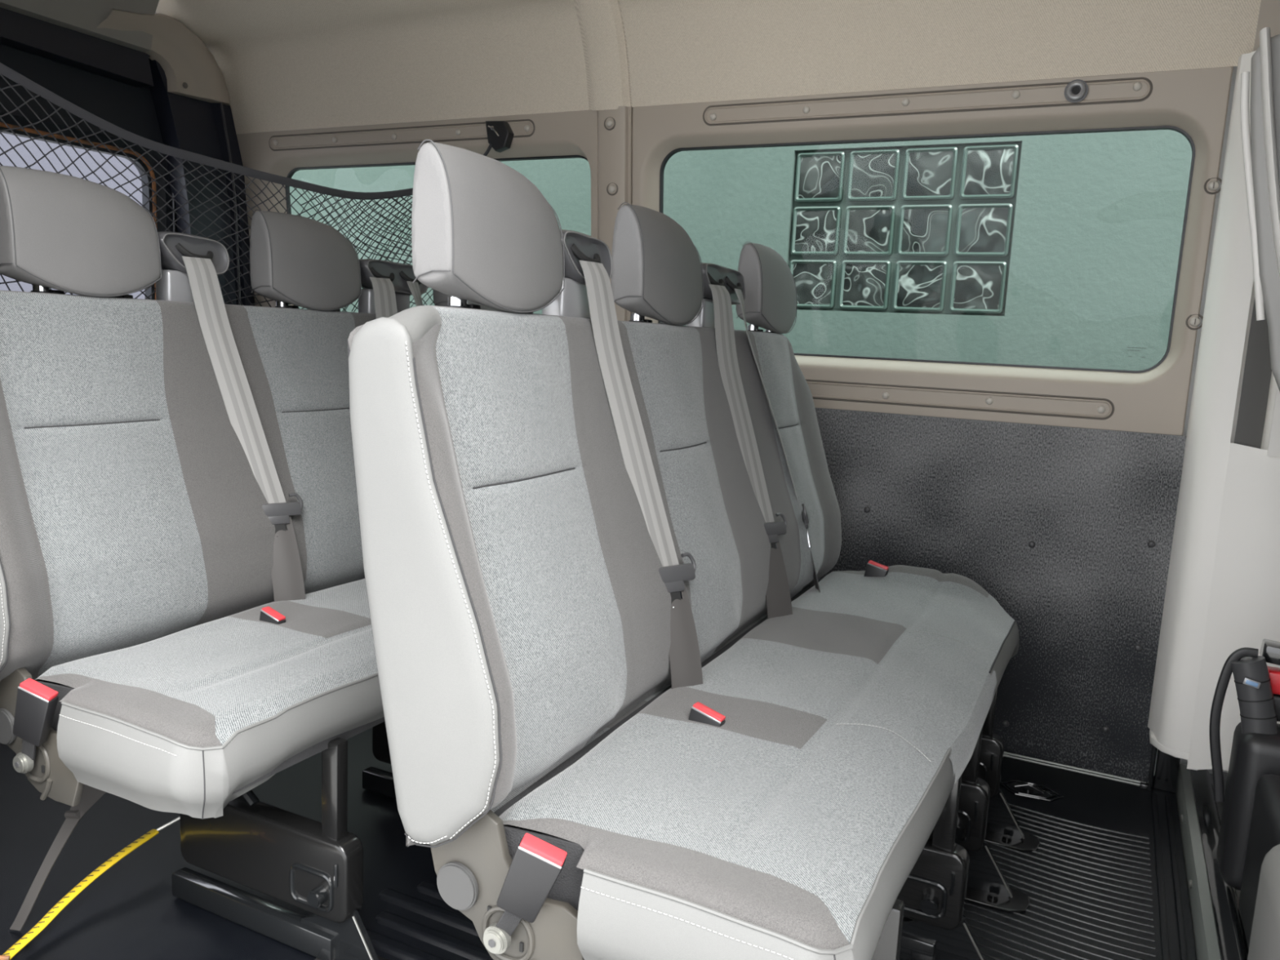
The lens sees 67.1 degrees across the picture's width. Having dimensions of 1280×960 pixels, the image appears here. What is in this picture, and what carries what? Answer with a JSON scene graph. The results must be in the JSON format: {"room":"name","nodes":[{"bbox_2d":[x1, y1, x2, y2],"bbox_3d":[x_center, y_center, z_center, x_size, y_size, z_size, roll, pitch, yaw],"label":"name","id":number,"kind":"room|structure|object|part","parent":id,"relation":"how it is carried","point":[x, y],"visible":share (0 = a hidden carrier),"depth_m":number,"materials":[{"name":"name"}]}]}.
{"room":"vehicle interior","nodes":[
{"label":"vehicle interior","id":0,"kind":"room"},
{"bbox_2d":[0,7,254,306],"bbox_3d":[-1.769,-0.410,2.475,0.124,1.870,1.905,7,9,26],"label":"pillar","id":1,"kind":"structure","parent":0,"point":[195,126],"depth_m":3.01,"materials":[{"name":"black paint"}]},
{"bbox_2d":[0,0,159,53],"bbox_3d":[-1.733,-1.272,2.157,0.140,0.200,1.470,7,9,26],"label":"trim","id":2,"kind":"structure","parent":1,"relation":"attached to","point":[84,16],"depth_m":2.66,"materials":[{"name":"grey plastic"}]},
{"bbox_2d":[0,44,177,299],"bbox_3d":[-1.653,-0.437,2.867,0.066,1.820,1.020,7,9,26],"label":"door","id":3,"kind":"structure","parent":1,"relation":"in","point":[131,108],"depth_m":2.80,"materials":[{"name":"black"}]},
{"bbox_2d":[96,8,230,105],"bbox_3d":[-1.424,-1.278,2.883,0.071,0.210,0.458,7,9,26],"label":"trim","id":4,"kind":"structure","parent":1,"relation":"attached to","point":[190,68],"depth_m":2.92,"materials":[{"name":"beige plastic"}]},
{"bbox_2d":[0,727,1196,959],"bbox_3d":[-0.542,0.654,2.064,3.045,0.064,1.880,7,9,26],"label":"floor","id":5,"kind":"structure","parent":0,"point":[1105,879],"depth_m":1.70,"materials":[{"name":"black rubber"}]},
{"bbox_2d":[0,955,9,959],"bbox_3d":[-0.908,0.710,1.365,0.090,0.029,0.066,7,9,26],"label":"hook","id":6,"kind":"object","parent":5,"relation":"on","point":[2,957],"visible":1,"depth_m":1.40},
{"bbox_2d":[2,816,180,959],"bbox_3d":[-0.877,0.643,1.562,0.069,0.085,0.391,6,9,22],"label":"rope","id":7,"kind":"object","parent":5,"relation":"on","point":[67,899],"visible":0.99,"depth_m":1.55,"materials":[{"name":"yellow fabric"}]},
{"bbox_2d":[0,165,500,959],"bbox_3d":[-0.420,0.072,1.920,0.712,1.168,1.516,7,9,26],"label":"seat","id":8,"kind":"object","parent":5,"relation":"on","point":[185,624],"visible":0.54,"depth_m":1.51,"materials":[{"name":"grey fabric"}]},
{"bbox_3d":[-0.907,0.054,1.321,0.121,0.518,0.004,7,9,26],"label":"seam cord","id":9,"kind":"part","parent":8,"relation":"part of","materials":[{"name":"grey plastic"}]},
{"bbox_3d":[-0.945,0.030,1.334,0.200,0.555,0.014,7,9,26],"label":"panel","id":10,"kind":"part","parent":8,"relation":"part of","materials":[{"name":"grey fabric"}]},
{"bbox_3d":[-0.941,-0.309,1.516,0.024,0.050,0.024,7,9,26],"label":"headrest post","id":11,"kind":"part","parent":8,"relation":"part of","materials":[{"name":"silver metal"}]},
{"bbox_2d":[9,784,106,930],"bbox_3d":[-0.870,0.545,1.505,0.208,0.308,0.048,2,8,-7],"label":"strap","id":12,"kind":"object","parent":8,"relation":"hanging from","point":[90,796],"visible":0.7,"depth_m":1.51,"materials":[{"name":"grey fabric"}]},
{"bbox_3d":[-0.624,-0.059,2.012,0.235,0.580,1.504,7,9,26],"label":"backrest","id":13,"kind":"part","parent":8,"relation":"part of","materials":[{"name":"grey fabric"}]},
{"bbox_2d":[155,231,229,302],"bbox_3d":[-0.814,-0.378,1.741,0.064,0.129,0.147,7,9,26],"label":"outlet","id":14,"kind":"object","parent":8,"relation":"attached to","point":[184,259],"depth_m":1.71,"materials":[{"name":"grey plastic"}]},
{"bbox_3d":[-0.422,0.280,1.910,0.418,0.071,1.378,7,9,26],"label":"seat","id":15,"kind":"part","parent":8,"relation":"part of","materials":[{"name":"grey"}]},
{"bbox_3d":[-0.579,0.574,1.500,0.355,0.127,0.040,7,9,26],"label":"leg","id":16,"kind":"part","parent":8,"relation":"part of","materials":[{"name":"black metal"}]},
{"bbox_3d":[-0.667,0.101,1.787,0.035,0.043,0.013,-4,11,-38],"label":"tongue blade","id":17,"kind":"part","parent":8,"relation":"part of","materials":[{"name":"silver metal"}]},
{"bbox_3d":[-0.723,-0.363,1.952,0.024,0.050,0.024,7,9,26],"label":"headrest post","id":18,"kind":"part","parent":8,"relation":"part of","materials":[{"name":"silver metal"}]},
{"bbox_3d":[-0.450,0.463,1.420,0.032,0.170,0.024,7,9,26],"label":"leg post","id":19,"kind":"part","parent":8,"relation":"part of","materials":[{"name":"black metal"}]},
{"bbox_3d":[-0.419,0.728,1.436,0.150,0.013,0.083,7,9,26],"label":"floor plate","id":20,"kind":"part","parent":8,"relation":"part of","materials":[{"name":"black metal"}]},
{"bbox_3d":[-0.379,0.525,1.901,0.355,0.127,0.040,7,9,26],"label":"leg","id":21,"kind":"part","parent":8,"relation":"part of","materials":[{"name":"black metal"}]},
{"bbox_2d":[358,258,427,313],"bbox_3d":[-0.573,-0.438,2.224,0.064,0.129,0.214,7,9,26],"label":"outlet","id":22,"kind":"object","parent":8,"relation":"attached to","point":[377,276],"depth_m":2.17,"materials":[{"name":"grey plastic"}]},
{"bbox_2d":[347,139,1039,959],"bbox_3d":[0.300,0.158,1.576,0.712,1.168,1.516,7,9,26],"label":"seat","id":23,"kind":"object","parent":5,"relation":"on","point":[629,713],"visible":1,"depth_m":1.18,"materials":[{"name":"grey fabric"}]},
{"bbox_3d":[-0.225,0.115,0.990,0.200,0.555,0.014,7,9,26],"label":"panel","id":24,"kind":"part","parent":23,"relation":"part of","materials":[{"name":"grey fabric"}]},
{"bbox_3d":[-0.187,0.140,0.977,0.121,0.518,0.004,7,9,26],"label":"seam cord","id":25,"kind":"part","parent":23,"relation":"part of","materials":[{"name":"grey plastic"}]},
{"bbox_3d":[-0.221,-0.224,1.172,0.024,0.050,0.024,7,9,26],"label":"headrest post","id":26,"kind":"part","parent":23,"relation":"part of","materials":[{"name":"silver metal"}]},
{"bbox_2d":[542,229,612,318],"bbox_3d":[-0.095,-0.293,1.397,0.064,0.129,0.147,7,9,26],"label":"outlet","id":27,"kind":"object","parent":23,"relation":"attached to","point":[586,260],"depth_m":1.36,"materials":[{"name":"grey plastic"}]},
{"bbox_3d":[0.096,0.027,1.668,0.235,0.580,1.504,7,9,26],"label":"backrest","id":28,"kind":"part","parent":23,"relation":"part of","materials":[{"name":"grey fabric"}]},
{"bbox_3d":[-0.004,-0.278,1.607,0.024,0.050,0.024,7,9,26],"label":"headrest post","id":29,"kind":"part","parent":23,"relation":"part of","materials":[{"name":"silver metal"}]},
{"bbox_3d":[0.298,0.365,1.566,0.418,0.071,1.378,7,9,26],"label":"seat","id":30,"kind":"part","parent":23,"relation":"part of","materials":[{"name":"grey fabric"}]},
{"bbox_3d":[0.053,0.187,1.443,0.035,0.043,0.013,-4,11,-38],"label":"tongue blade","id":31,"kind":"part","parent":23,"relation":"part of","materials":[{"name":"silver metal"}]},
{"bbox_2d":[686,262,746,328],"bbox_3d":[0.146,-0.352,1.880,0.064,0.129,0.214,7,9,26],"label":"belt","id":32,"kind":"object","parent":23,"relation":"attached to","point":[719,281],"depth_m":1.82,"materials":[{"name":"grey fabric"}]},
{"bbox_3d":[0.248,-0.340,2.111,0.024,0.050,0.024,7,9,26],"label":"headrest post","id":33,"kind":"part","parent":23,"relation":"part of","materials":[{"name":"silver metal"}]},
{"bbox_3d":[0.251,0.140,1.846,0.036,0.043,0.012,-3,10,-35],"label":"tongue blade","id":34,"kind":"part","parent":23,"relation":"part of","materials":[{"name":"silver metal"}]},
{"bbox_3d":[0.355,0.119,2.049,0.013,0.043,0.035,3,8,3],"label":"tongue blade","id":35,"kind":"part","parent":23,"relation":"part of","materials":[{"name":"silver metal"}]},
{"bbox_3d":[0.270,0.548,1.076,0.032,0.170,0.024,7,9,26],"label":"leg post","id":36,"kind":"part","parent":23,"relation":"part of","materials":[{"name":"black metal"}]},
{"bbox_3d":[0.341,0.610,1.557,0.355,0.127,0.040,7,9,26],"label":"leg","id":37,"kind":"part","parent":23,"relation":"part of","materials":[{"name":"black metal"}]},
{"bbox_3d":[0.470,0.498,1.476,0.032,0.170,0.024,7,9,26],"label":"leg post","id":38,"kind":"part","parent":23,"relation":"part of","materials":[{"name":"black metal"}]},
{"bbox_3d":[0.459,0.581,1.792,0.355,0.127,0.040,7,9,26],"label":"leg","id":39,"kind":"part","parent":23,"relation":"part of","materials":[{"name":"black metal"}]},
{"bbox_3d":[0.588,0.469,1.712,0.032,0.170,0.024,7,9,26],"label":"leg post","id":40,"kind":"part","parent":23,"relation":"part of","materials":[{"name":"black metal"}]},
{"bbox_3d":[0.692,0.443,1.921,0.032,0.170,0.024,7,9,26],"label":"leg post","id":41,"kind":"part","parent":23,"relation":"part of","materials":[{"name":"black metal"}]},
{"bbox_3d":[0.563,0.555,2.001,0.355,0.127,0.040,7,9,26],"label":"leg","id":42,"kind":"part","parent":23,"relation":"part of","materials":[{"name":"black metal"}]},
{"bbox_3d":[0.618,0.735,1.728,0.150,0.013,0.083,7,9,26],"label":"floor plate","id":43,"kind":"part","parent":23,"relation":"part of","materials":[{"name":"black metal"}]},
{"bbox_3d":[0.723,0.709,1.937,0.150,0.013,0.083,7,9,26],"label":"floor plate","id":44,"kind":"part","parent":23,"relation":"part of","materials":[{"name":"black metal"}]},
{"bbox_2d":[155,0,1261,133],"bbox_3d":[-0.367,-1.112,1.877,2.862,0.424,1.450,7,9,26],"label":"ceiling","id":45,"kind":"structure","parent":0,"point":[680,51],"depth_m":2.43,"materials":[{"name":"fabric"}]},
{"bbox_2d":[573,0,631,111],"bbox_3d":[-0.392,-1.112,1.882,0.136,0.432,1.475,7,9,26],"label":"trim","id":46,"kind":"structure","parent":45,"relation":"attached to","point":[601,22],"depth_m":2.49,"materials":[{"name":"plastic"}]},
{"bbox_2d":[1253,0,1279,51],"bbox_3d":[1.626,-0.871,0.907,1.600,0.424,1.450,7,9,26],"label":"trim","id":47,"kind":"structure","parent":45,"relation":"attached to","point":[1269,10],"depth_m":1.89,"materials":[{"name":"beige plastic"}]},
{"bbox_2d":[814,407,1186,782],"bbox_3d":[-0.085,0.149,2.767,2.845,0.800,0.019,7,9,26],"label":"wall","id":48,"kind":"structure","parent":0,"point":[1069,530],"depth_m":2.26,"materials":[{"name":"grey plastic"}]},
{"bbox_2d":[598,106,632,320],"bbox_3d":[-0.069,-0.615,2.637,0.103,0.756,0.102,7,9,26],"label":"trim","id":49,"kind":"structure","parent":48,"relation":"attached to","point":[615,126],"depth_m":2.58,"materials":[{"name":"beige plastic"}]},
{"bbox_2d":[1003,751,1146,786],"bbox_3d":[-0.050,0.550,2.776,2.685,0.009,0.016,7,9,26],"label":"baseboard","id":50,"kind":"structure","parent":48,"relation":"attached to","point":[1104,775],"depth_m":2.26,"materials":[{"name":"silver metal"}]},
{"bbox_2d":[1139,744,1180,792],"bbox_3d":[1.182,0.552,2.169,0.073,0.300,0.060,7,9,26],"label":"trim","id":51,"kind":"structure","parent":48,"relation":"attached to","point":[1165,777],"depth_m":2.17,"materials":[{"name":"black paint"}]},
{"bbox_2d":[1147,50,1279,770],"bbox_3d":[1.444,-0.088,1.909,0.627,1.465,0.180,7,9,26],"label":"trim","id":52,"kind":"structure","parent":48,"relation":"attached to","point":[1222,596],"depth_m":2.00,"materials":[{"name":"white plastic"}]},
{"bbox_2d":[1234,299,1271,448],"bbox_3d":[1.264,-0.418,1.908,0.067,0.900,0.063,7,9,26],"label":"belt","id":53,"kind":"object","parent":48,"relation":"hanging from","point":[1257,373],"visible":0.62,"depth_m":1.96,"materials":[{"name":"grey"}]},
{"bbox_2d":[1153,66,1237,773],"bbox_3d":[0.572,-0.279,2.454,4.700,2.401,0.224,7,9,26],"label":"wall","id":54,"kind":"structure","parent":0,"point":[1184,762],"depth_m":2.07,"materials":[{"name":"white paint"}]},
{"bbox_2d":[236,110,598,306],"bbox_3d":[-0.713,-0.695,2.968,1.355,0.756,0.115,7,9,26],"label":"trim","id":55,"kind":"structure","parent":54,"relation":"attached to","point":[571,132],"depth_m":2.88,"materials":[{"name":"beige plastic"}]},
{"bbox_2d":[284,155,587,306],"bbox_3d":[-0.641,-0.703,2.960,1.188,0.540,0.061,7,9,26],"label":"window","id":56,"kind":"structure","parent":54,"relation":"in","point":[294,171],"depth_m":2.98,"materials":[{"name":"black rubber"}]},
{"bbox_2d":[483,120,514,155],"bbox_3d":[-0.423,-0.933,2.713,0.140,0.147,0.049,5,9,12],"label":"hook","id":57,"kind":"object","parent":54,"relation":"attached to","point":[500,133],"visible":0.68,"depth_m":2.69,"materials":[{"name":"black plastic"}]},
{"bbox_2d":[0,62,435,312],"bbox_3d":[-0.875,-0.550,2.040,0.061,0.730,1.746,7,9,26],"label":"net","id":58,"kind":"object","parent":57,"relation":"hanging from","point":[6,71],"visible":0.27,"depth_m":1.99,"materials":[{"name":"grey fabric"}]},
{"bbox_2d":[657,125,1195,373],"bbox_3d":[0.612,-0.556,2.352,1.271,0.546,0.061,7,9,26],"label":"window","id":59,"kind":"structure","parent":54,"relation":"in","point":[1183,132],"depth_m":2.23,"materials":[{"name":"black rubber"}]},
{"bbox_2d":[631,66,1233,435],"bbox_3d":[0.597,-0.538,2.333,1.367,0.756,0.115,7,9,26],"label":"trim","id":60,"kind":"structure","parent":54,"relation":"attached to","point":[1195,102],"depth_m":2.21,"materials":[{"name":"beige plastic"}]},
{"bbox_2d":[1064,79,1088,102],"bbox_3d":[0.933,-0.832,2.063,0.047,0.047,0.020,7,9,26],"label":"ring","id":61,"kind":"object","parent":54,"relation":"attached to","point":[1076,91],"visible":1,"depth_m":2.06,"materials":[{"name":"grey plastic"}]},
{"bbox_2d":[1175,764,1222,959],"bbox_3d":[0.838,0.804,1.406,0.032,0.092,1.860,7,9,26],"label":"trim","id":62,"kind":"structure","parent":54,"relation":"attached to","point":[1206,936],"depth_m":1.76,"materials":[{"name":"silver metal"}]},
{"bbox_3d":[2.229,0.118,0.586,0.070,2.320,1.910,7,9,26],"label":"wall","id":63,"kind":"structure","parent":0,"visible":0},
{"bbox_2d":[1190,768,1248,959],"bbox_3d":[1.534,0.886,1.068,1.526,0.094,1.860,7,9,26],"label":"trim","id":64,"kind":"structure","parent":63,"relation":"attached to","point":[1225,898],"depth_m":1.74,"materials":[{"name":"black paint"}]},
{"bbox_2d":[1208,647,1279,890],"bbox_3d":[1.114,0.503,1.647,0.263,0.422,0.120,7,9,26],"label":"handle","id":65,"kind":"object","parent":64,"relation":"on","point":[1255,746],"visible":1,"depth_m":1.64,"materials":[{"name":"grey plastic"}]},
{"bbox_2d":[1259,639,1279,721],"bbox_3d":[1.133,0.353,1.658,0.122,0.134,0.050,7,9,26],"label":"buckle","id":66,"kind":"object","parent":65,"relation":"on","point":[1269,650],"visible":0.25,"depth_m":1.66,"materials":[{"name":"red plastic"}]},
{"bbox_2d":[1239,26,1279,959],"bbox_3d":[1.045,0.057,1.204,0.599,1.454,0.650,7,9,26],"label":"seat","id":67,"kind":"object","parent":64,"relation":"on","point":[1260,895],"visible":1,"depth_m":1.49,"materials":[{"name":"grey"}]},
{"bbox_3d":[0.977,0.628,1.123,0.426,0.235,0.320,7,9,26],"label":"seat","id":68,"kind":"part","parent":67,"relation":"part of","materials":[{"name":"grey"}]},
{"label":"outside","id":69,"kind":"structure","parent":0,"visible":0},
{"bbox_3d":[-0.241,1.429,1.313,28.000,0.080,28.000,7,9,26],"label":"ground","id":70,"kind":"structure","parent":69,"visible":0},
{"bbox_2d":[0,12,155,299],"bbox_3d":[-5.806,-2.967,9.733,0.200,5.620,17.000,7,9,26],"label":"window","id":71,"kind":"structure","parent":70,"relation":"on","point":[24,153],"depth_m":9.64,"materials":[{"name":"grey"}]},
{"bbox_2d":[289,129,1191,370],"bbox_3d":[2.533,-0.050,2.809,10.650,2.670,0.250,7,9,26],"label":"building","id":72,"kind":"structure","parent":70,"relation":"on","point":[1092,259],"depth_m":3.25,"materials":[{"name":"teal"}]},
{"bbox_2d":[789,259,838,308],"bbox_3d":[0.634,-0.721,3.552,0.174,0.172,0.028,7,9,26],"label":"glass block","id":73,"kind":"object","parent":72,"relation":"attached to","point":[815,281],"visible":0.79,"depth_m":3.54,"materials":[{"name":"grey"}]},
{"bbox_2d":[791,206,841,255],"bbox_3d":[0.643,-0.909,3.524,0.174,0.172,0.028,7,9,26],"label":"glass block","id":74,"kind":"object","parent":72,"relation":"attached to","point":[816,230],"visible":1,"depth_m":3.52,"materials":[{"name":"grey"}]},
{"bbox_2d":[794,151,846,202],"bbox_3d":[0.652,-1.097,3.496,0.174,0.172,0.028,7,9,26],"label":"glass block","id":75,"kind":"object","parent":74,"relation":"on","point":[820,176],"visible":1,"depth_m":3.49,"materials":[{"name":"grey"}]},
{"bbox_2d":[838,260,891,310],"bbox_3d":[0.808,-0.701,3.468,0.174,0.172,0.028,7,9,26],"label":"glass block","id":76,"kind":"object","parent":72,"relation":"attached to","point":[864,284],"visible":1,"depth_m":3.46,"materials":[{"name":"grey"}]},
{"bbox_2d":[842,205,896,256],"bbox_3d":[0.817,-0.888,3.440,0.174,0.172,0.028,7,9,26],"label":"glass block","id":77,"kind":"object","parent":72,"relation":"attached to","point":[868,230],"visible":1,"depth_m":3.43,"materials":[{"name":"grey"}]},
{"bbox_2d":[846,149,901,201],"bbox_3d":[0.826,-1.076,3.412,0.174,0.172,0.028,7,9,26],"label":"glass block","id":78,"kind":"object","parent":77,"relation":"on","point":[873,175],"visible":1,"depth_m":3.40,"materials":[{"name":"grey"}]},
{"bbox_2d":[892,260,947,311],"bbox_3d":[0.982,-0.680,3.383,0.174,0.172,0.028,7,9,26],"label":"glass block","id":79,"kind":"object","parent":72,"relation":"in","point":[918,286],"visible":1,"depth_m":3.38,"materials":[{"name":"grey"}]},
{"bbox_2d":[897,204,953,256],"bbox_3d":[0.991,-0.868,3.356,0.174,0.172,0.028,7,9,26],"label":"glass block","id":80,"kind":"object","parent":72,"relation":"attached to","point":[924,230],"visible":1,"depth_m":3.35,"materials":[{"name":"grey"}]},
{"bbox_2d":[902,146,958,200],"bbox_3d":[1.000,-1.055,3.328,0.174,0.172,0.028,7,9,26],"label":"glass block","id":81,"kind":"object","parent":80,"relation":"on","point":[929,173],"visible":1,"depth_m":3.32,"materials":[{"name":"grey"}]},
{"bbox_2d":[948,261,1007,313],"bbox_3d":[1.155,-0.659,3.299,0.174,0.172,0.028,7,9,26],"label":"glass block","id":82,"kind":"object","parent":72,"relation":"attached to","point":[976,286],"visible":1,"depth_m":3.29,"materials":[{"name":"grey"}]},
{"bbox_2d":[954,203,1013,257],"bbox_3d":[1.164,-0.847,3.271,0.174,0.172,0.028,7,9,26],"label":"glass block","id":83,"kind":"object","parent":72,"relation":"attached to","point":[982,229],"visible":1,"depth_m":3.26,"materials":[{"name":"grey"}]},
{"bbox_2d":[959,144,1019,199],"bbox_3d":[1.173,-1.034,3.244,0.174,0.172,0.028,7,9,26],"label":"glass block","id":84,"kind":"object","parent":83,"relation":"on","point":[988,171],"visible":1,"depth_m":3.24,"materials":[{"name":"grey"}]}
]}

